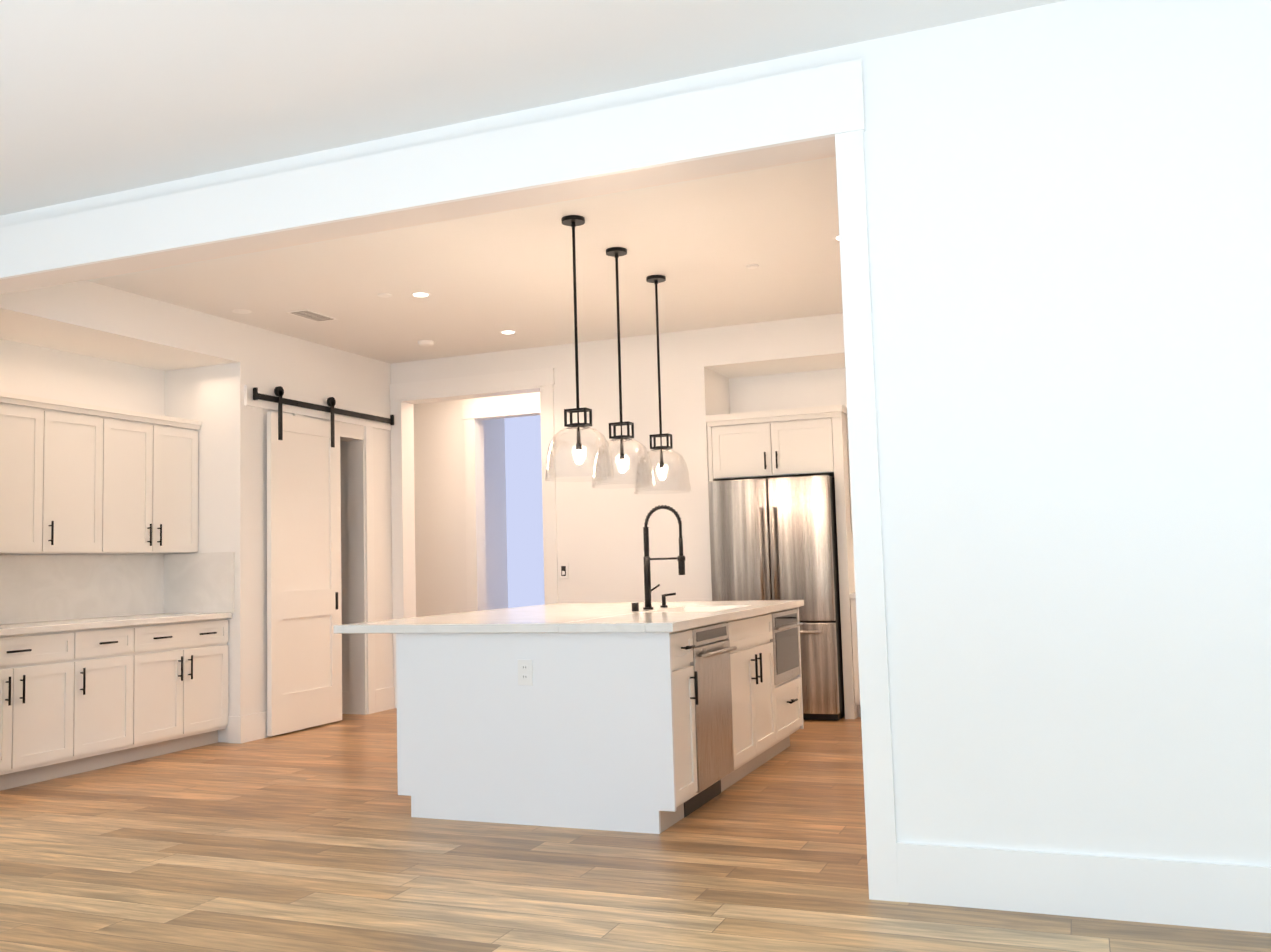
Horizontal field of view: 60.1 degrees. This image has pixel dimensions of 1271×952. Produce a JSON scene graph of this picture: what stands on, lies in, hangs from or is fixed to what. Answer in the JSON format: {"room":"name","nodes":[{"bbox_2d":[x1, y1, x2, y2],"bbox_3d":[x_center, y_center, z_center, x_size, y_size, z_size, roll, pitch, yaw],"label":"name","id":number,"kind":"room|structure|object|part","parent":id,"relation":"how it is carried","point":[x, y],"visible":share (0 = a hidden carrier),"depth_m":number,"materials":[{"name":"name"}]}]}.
{"room":"empty living room","nodes":[
{"label":"empty living room","id":0,"kind":"room"},
{"bbox_2d":[0,280,392,742],"bbox_3d":[-3.243,0.404,7.955,0.870,3.000,4.168,-3,-5,22],"label":"wall","id":1,"kind":"structure","parent":0,"point":[88,343],"depth_m":7.70,"materials":[{"name":"white paint"}]},
{"bbox_2d":[0,396,55,553],"bbox_3d":[-3.962,-0.004,6.510,0.325,0.925,0.896,-3,-5,22],"label":"upper cabinet","id":2,"kind":"object","parent":1,"relation":"attached to","point":[27,427],"depth_m":6.71,"materials":[{"name":"white paint"}]},
{"bbox_2d":[0,556,163,623],"bbox_3d":[-3.857,0.723,7.084,0.012,0.429,2.130,-3,-5,22],"label":"backsplash","id":3,"kind":"structure","parent":1,"relation":"attached to","point":[31,587],"depth_m":7.37,"materials":[{"name":"white tile"}]},
{"bbox_2d":[56,404,115,553],"bbox_3d":[-3.734,0.035,7.075,0.325,0.925,0.574,-3,-5,22],"label":"upper cabinet","id":4,"kind":"object","parent":1,"relation":"attached to","point":[77,478],"depth_m":7.10,"materials":[{"name":"white paint"}]},
{"bbox_2d":[112,412,199,553],"bbox_3d":[-3.504,0.074,7.646,0.325,0.925,0.908,-3,-5,22],"label":"upper cabinet","id":5,"kind":"object","parent":1,"relation":"attached to","point":[157,459],"depth_m":7.63,"materials":[{"name":"white paint"}]},
{"bbox_2d":[164,552,234,611],"bbox_3d":[-3.157,0.772,7.943,0.644,0.429,0.012,-3,-5,22],"label":"backsplash","id":6,"kind":"structure","parent":1,"relation":"attached to","point":[193,582],"depth_m":7.93,"materials":[{"name":"white tile"}]},
{"bbox_2d":[236,711,292,743],"bbox_3d":[-2.674,1.803,7.984,0.026,0.185,0.581,-3,-5,22],"label":"baseboard","id":7,"kind":"structure","parent":1,"relation":"attached to","point":[247,728],"depth_m":7.81,"materials":[{"name":"white paint"}]},
{"bbox_2d":[253,386,393,735],"bbox_3d":[-2.410,0.645,8.681,0.062,2.559,1.740,-3,-5,22],"label":"barn door","id":8,"kind":"structure","parent":1,"relation":"in","point":[304,661],"depth_m":8.36,"materials":[{"name":"white paint"}]},
{"bbox_3d":[-2.450,-0.541,8.779,0.050,0.090,1.740,-3,-5,22],"label":"barn door rail","id":9,"kind":"part","parent":8,"relation":"part of","materials":[{"name":"black metal"}]},
{"bbox_2d":[342,691,348,713],"bbox_3d":[-3.036,1.928,9.415,1.460,0.185,0.016,-3,-5,22],"label":"baseboard","id":10,"kind":"structure","parent":1,"relation":"attached to","point":[345,694],"depth_m":9.16,"materials":[{"name":"white paint"}]},
{"bbox_2d":[376,686,394,711],"bbox_3d":[-2.125,1.895,9.332,0.016,0.185,0.295,-3,-5,22],"label":"baseboard","id":11,"kind":"structure","parent":1,"relation":"attached to","point":[385,697],"depth_m":9.32,"materials":[{"name":"white paint"}]},
{"bbox_2d":[86,156,842,363],"bbox_3d":[-0.005,-1.232,8.252,7.100,0.120,7.028,-3,-5,22],"label":"ceiling","id":12,"kind":"structure","parent":0,"point":[700,245],"depth_m":6.84,"materials":[{"name":"white paint"}]},
{"bbox_2d":[231,309,251,313],"bbox_3d":[-2.732,-1.141,7.621,0.134,0.004,0.134,-3,-5,22],"label":"recessed light","id":13,"kind":"object","parent":12,"relation":"in","point":[241,311],"visible":1,"depth_m":7.61,"materials":[{"name":"white paint"}]},
{"bbox_2d":[286,309,337,321],"bbox_3d":[-2.293,-1.137,7.801,0.180,0.007,0.340,-3,-5,22],"label":"ceiling vent","id":14,"kind":"object","parent":12,"relation":"in","point":[312,315],"visible":1,"depth_m":7.78,"materials":[{"name":"white metal"}]},
{"bbox_2d":[378,293,390,297],"bbox_3d":[-1.663,-1.195,7.281,0.090,0.012,0.090,-3,-5,22],"label":"sensor","id":15,"kind":"object","parent":12,"relation":"attached to","point":[384,295],"visible":1,"depth_m":7.26,"materials":[{"name":"white plastic"}]},
{"bbox_2d":[411,292,430,296],"bbox_3d":[-1.427,-1.204,7.305,0.134,0.004,0.134,-3,-5,22],"label":"recessed light","id":16,"kind":"object","parent":12,"relation":"in","point":[419,294],"visible":1,"depth_m":7.29,"materials":[{"name":"white paint"}]},
{"bbox_2d":[418,340,433,345],"bbox_3d":[-1.680,-1.062,8.812,0.130,0.032,0.130,-3,-5,22],"label":"smoke detector","id":17,"kind":"object","parent":12,"relation":"attached to","point":[425,343],"visible":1,"depth_m":8.77,"materials":[{"name":"white plastic"}]},
{"bbox_2d":[500,330,516,333],"bbox_3d":[-0.991,-1.117,8.549,0.134,0.004,0.134,-3,-5,22],"label":"recessed light","id":18,"kind":"object","parent":12,"relation":"in","point":[507,332],"visible":1,"depth_m":8.54,"materials":[{"name":"white paint"}]},
{"bbox_2d":[545,215,614,481],"bbox_3d":[-0.309,-0.670,5.748,0.362,1.380,0.362,-3,-5,22],"label":"pendant light","id":19,"kind":"object","parent":12,"relation":"hanging from","point":[573,221],"visible":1,"depth_m":5.72,"materials":[{"name":"clear glass"}]},
{"bbox_2d":[592,247,653,488],"bbox_3d":[-0.092,-0.629,6.349,0.362,1.380,0.362,-3,-5,22],"label":"pendant light","id":20,"kind":"object","parent":12,"relation":"hanging from","point":[615,252],"visible":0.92,"depth_m":6.32,"materials":[{"name":"clear glass"}]},
{"bbox_2d":[634,275,690,493],"bbox_3d":[0.151,-0.585,6.983,0.362,1.380,0.362,-3,-5,22],"label":"pendant light","id":21,"kind":"object","parent":12,"relation":"hanging from","point":[656,280],"visible":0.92,"depth_m":6.96,"materials":[{"name":"clear glass"}]},
{"bbox_2d":[746,264,758,268],"bbox_3d":[0.728,-1.301,6.831,0.080,0.012,0.080,-3,-5,22],"label":"sensor","id":22,"kind":"object","parent":12,"relation":"attached to","point":[752,266],"visible":1,"depth_m":6.81,"materials":[{"name":"white plastic"}]},
{"bbox_2d":[833,235,839,240],"bbox_3d":[1.195,-1.363,6.280,0.134,0.004,0.134,-3,-5,22],"label":"recessed light","id":23,"kind":"object","parent":12,"relation":"in","point":[836,237],"visible":0.29,"depth_m":6.29,"materials":[{"name":"white paint"}]},
{"bbox_2d":[413,392,539,616],"bbox_3d":[-1.000,0.557,10.674,4.260,3.000,0.140,-3,-5,22],"label":"wall","id":24,"kind":"structure","parent":0,"point":[440,522],"depth_m":10.92,"materials":[{"name":"white paint"}]},
{"bbox_2d":[462,398,539,611],"bbox_3d":[-1.175,0.668,10.733,1.024,2.800,0.188,-3,-5,22],"label":"door frame","id":25,"kind":"structure","parent":24,"relation":"attached to","point":[475,512],"depth_m":10.85,"materials":[{"name":"white paint"}]},
{"bbox_2d":[504,415,544,607],"bbox_3d":[-0.546,0.658,12.094,1.960,3.000,0.020,-3,-5,22],"label":"wall","id":26,"kind":"structure","parent":0,"point":[524,526],"depth_m":12.39,"materials":[{"name":"paint"}]},
{"bbox_2d":[0,0,1064,215],"bbox_3d":[-3.067,-1.744,1.333,13.000,0.120,8.132,-3,-5,22],"label":"ceiling","id":27,"kind":"structure","parent":0,"point":[100,97],"depth_m":4.07,"materials":[{"name":"white paint"}]},
{"bbox_2d":[391,313,846,602],"bbox_3d":[0.860,0.355,8.826,6.100,3.000,0.800,-3,-5,22],"label":"wall","id":28,"kind":"structure","parent":0,"point":[778,364],"depth_m":8.79,"materials":[{"name":"white paint"}]},
{"bbox_2d":[244,368,558,730],"bbox_3d":[-1.758,0.503,8.537,1.762,2.810,2.010,-3,-5,22],"label":"door frame","id":29,"kind":"structure","parent":28,"relation":"attached to","point":[404,397],"depth_m":9.24,"materials":[{"name":"white paint"}]},
{"bbox_2d":[559,563,568,578],"bbox_3d":[-0.584,0.772,8.940,0.085,0.125,0.010,-3,-5,22],"label":"light switch","id":30,"kind":"object","parent":28,"relation":"attached to","point":[563,571],"visible":1,"depth_m":8.94,"materials":[{"name":"white plastic"}]},
{"bbox_2d":[710,409,845,480],"bbox_3d":[1.154,-0.205,8.676,0.947,0.445,0.639,-3,-5,22],"label":"upper cabinet","id":31,"kind":"object","parent":28,"relation":"attached to","point":[805,441],"depth_m":8.36,"materials":[{"name":"white paint"}]},
{"bbox_2d":[842,413,852,536],"bbox_3d":[2.228,-0.033,8.331,1.137,0.895,0.454,-3,-5,22],"label":"upper cabinet","id":32,"kind":"object","parent":28,"relation":"attached to","point":[844,415],"depth_m":8.31,"materials":[{"name":"white paint"}]},
{"bbox_2d":[0,708,1270,951],"bbox_3d":[-1.619,1.631,4.444,13.000,0.100,15.400,-3,-5,22],"label":"floor","id":33,"kind":"structure","parent":0,"point":[316,838],"depth_m":4.28,"materials":[{"name":"brown wood"}]},
{"bbox_2d":[0,628,87,790],"bbox_3d":[-3.792,1.357,6.348,0.605,0.874,0.896,-3,-5,22],"label":"base cabinet","id":34,"kind":"object","parent":33,"relation":"on","point":[80,693],"depth_m":6.41,"materials":[{"name":"white paint"}]},
{"bbox_2d":[0,612,231,635],"bbox_3d":[-3.561,0.939,6.950,0.636,0.038,2.130,-3,-5,22],"label":"countertop","id":35,"kind":"structure","parent":34,"relation":"on","point":[153,617],"depth_m":6.98,"materials":[{"name":"white stone"}]},
{"bbox_2d":[84,624,143,771],"bbox_3d":[-3.564,1.396,6.913,0.605,0.874,0.574,-3,-5,22],"label":"base cabinet","id":36,"kind":"object","parent":33,"relation":"on","point":[115,655],"depth_m":6.89,"materials":[{"name":"white paint"}]},
{"bbox_2d":[144,620,227,758],"bbox_3d":[-3.334,1.435,7.484,0.605,0.874,0.908,-3,-5,22],"label":"base cabinet","id":37,"kind":"object","parent":33,"relation":"on","point":[186,664],"depth_m":7.42,"materials":[{"name":"white paint"}]},
{"bbox_2d":[396,605,803,833],"bbox_3d":[-0.024,1.233,6.151,1.467,0.872,2.419,-3,-5,22],"label":"kitchen island","id":38,"kind":"object","parent":33,"relation":"on","point":[647,716],"depth_m":5.09,"materials":[{"name":"white paint"}]},
{"bbox_2d":[334,601,705,632],"bbox_3d":[-0.462,0.804,6.362,1.240,0.041,2.470,-3,-5,22],"label":"island countertop","id":39,"kind":"structure","parent":38,"relation":"on","point":[535,618],"depth_m":5.60,"materials":[{"name":"white stone"}]},
{"bbox_2d":[658,593,675,608],"bbox_3d":[0.192,0.731,6.481,0.097,0.085,0.044,-3,-5,22],"label":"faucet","id":40,"kind":"object","parent":39,"relation":"on","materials":[{"name":"black metal"}]},
{"bbox_2d":[678,609,713,612],"bbox_3d":[0.352,0.890,6.147,0.444,0.237,0.754,-3,-5,22],"label":"sink","id":41,"kind":"object","parent":39,"relation":"in","point":[679,610],"depth_m":6.52,"materials":[{"name":"white ceramic"}]},
{"bbox_2d":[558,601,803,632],"bbox_3d":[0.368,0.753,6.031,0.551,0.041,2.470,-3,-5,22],"label":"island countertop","id":42,"kind":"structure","parent":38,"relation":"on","point":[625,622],"depth_m":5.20,"materials":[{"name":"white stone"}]},
{"bbox_2d":[642,525,684,608],"bbox_3d":[0.172,0.523,6.287,0.262,0.470,0.119,-3,-5,22],"label":"faucet","id":43,"kind":"object","parent":42,"relation":"on","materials":[{"name":"black metal"}]},
{"bbox_2d":[708,475,844,720],"bbox_3d":[1.141,0.928,8.469,0.924,1.785,0.857,-3,-5,22],"label":"refrigerator","id":44,"kind":"object","parent":33,"relation":"on","point":[773,538],"visible":0.62,"depth_m":8.10,"materials":[{"name":"silver metal"}]},
{"bbox_2d":[846,597,860,718],"bbox_3d":[2.002,1.342,8.239,0.631,0.872,0.619,-3,-5,22],"label":"base cabinet","id":45,"kind":"object","parent":33,"relation":"on","point":[850,601],"depth_m":8.06,"materials":[{"name":"white paint"}]},
{"bbox_2d":[0,0,1270,865],"bbox_3d":[-1.519,0.089,4.931,13.000,3.045,0.182,-3,-5,22],"label":"wall","id":46,"kind":"structure","parent":0,"point":[1068,207],"depth_m":3.65,"materials":[{"name":"white paint"}]},
{"bbox_2d":[0,59,898,901],"bbox_3d":[-1.324,0.114,4.847,4.799,2.970,0.227,-3,-5,22],"label":"door frame","id":47,"kind":"structure","parent":46,"relation":"attached to","point":[816,113],"depth_m":4.37,"materials":[{"name":"white paint"}]},
{"bbox_2d":[896,842,1270,932],"bbox_3d":[-1.515,1.502,4.726,13.000,0.195,0.016,-3,-5,22],"label":"baseboard","id":48,"kind":"structure","parent":46,"relation":"attached to","point":[1201,894],"depth_m":3.53,"materials":[{"name":"white paint"}]}
]}

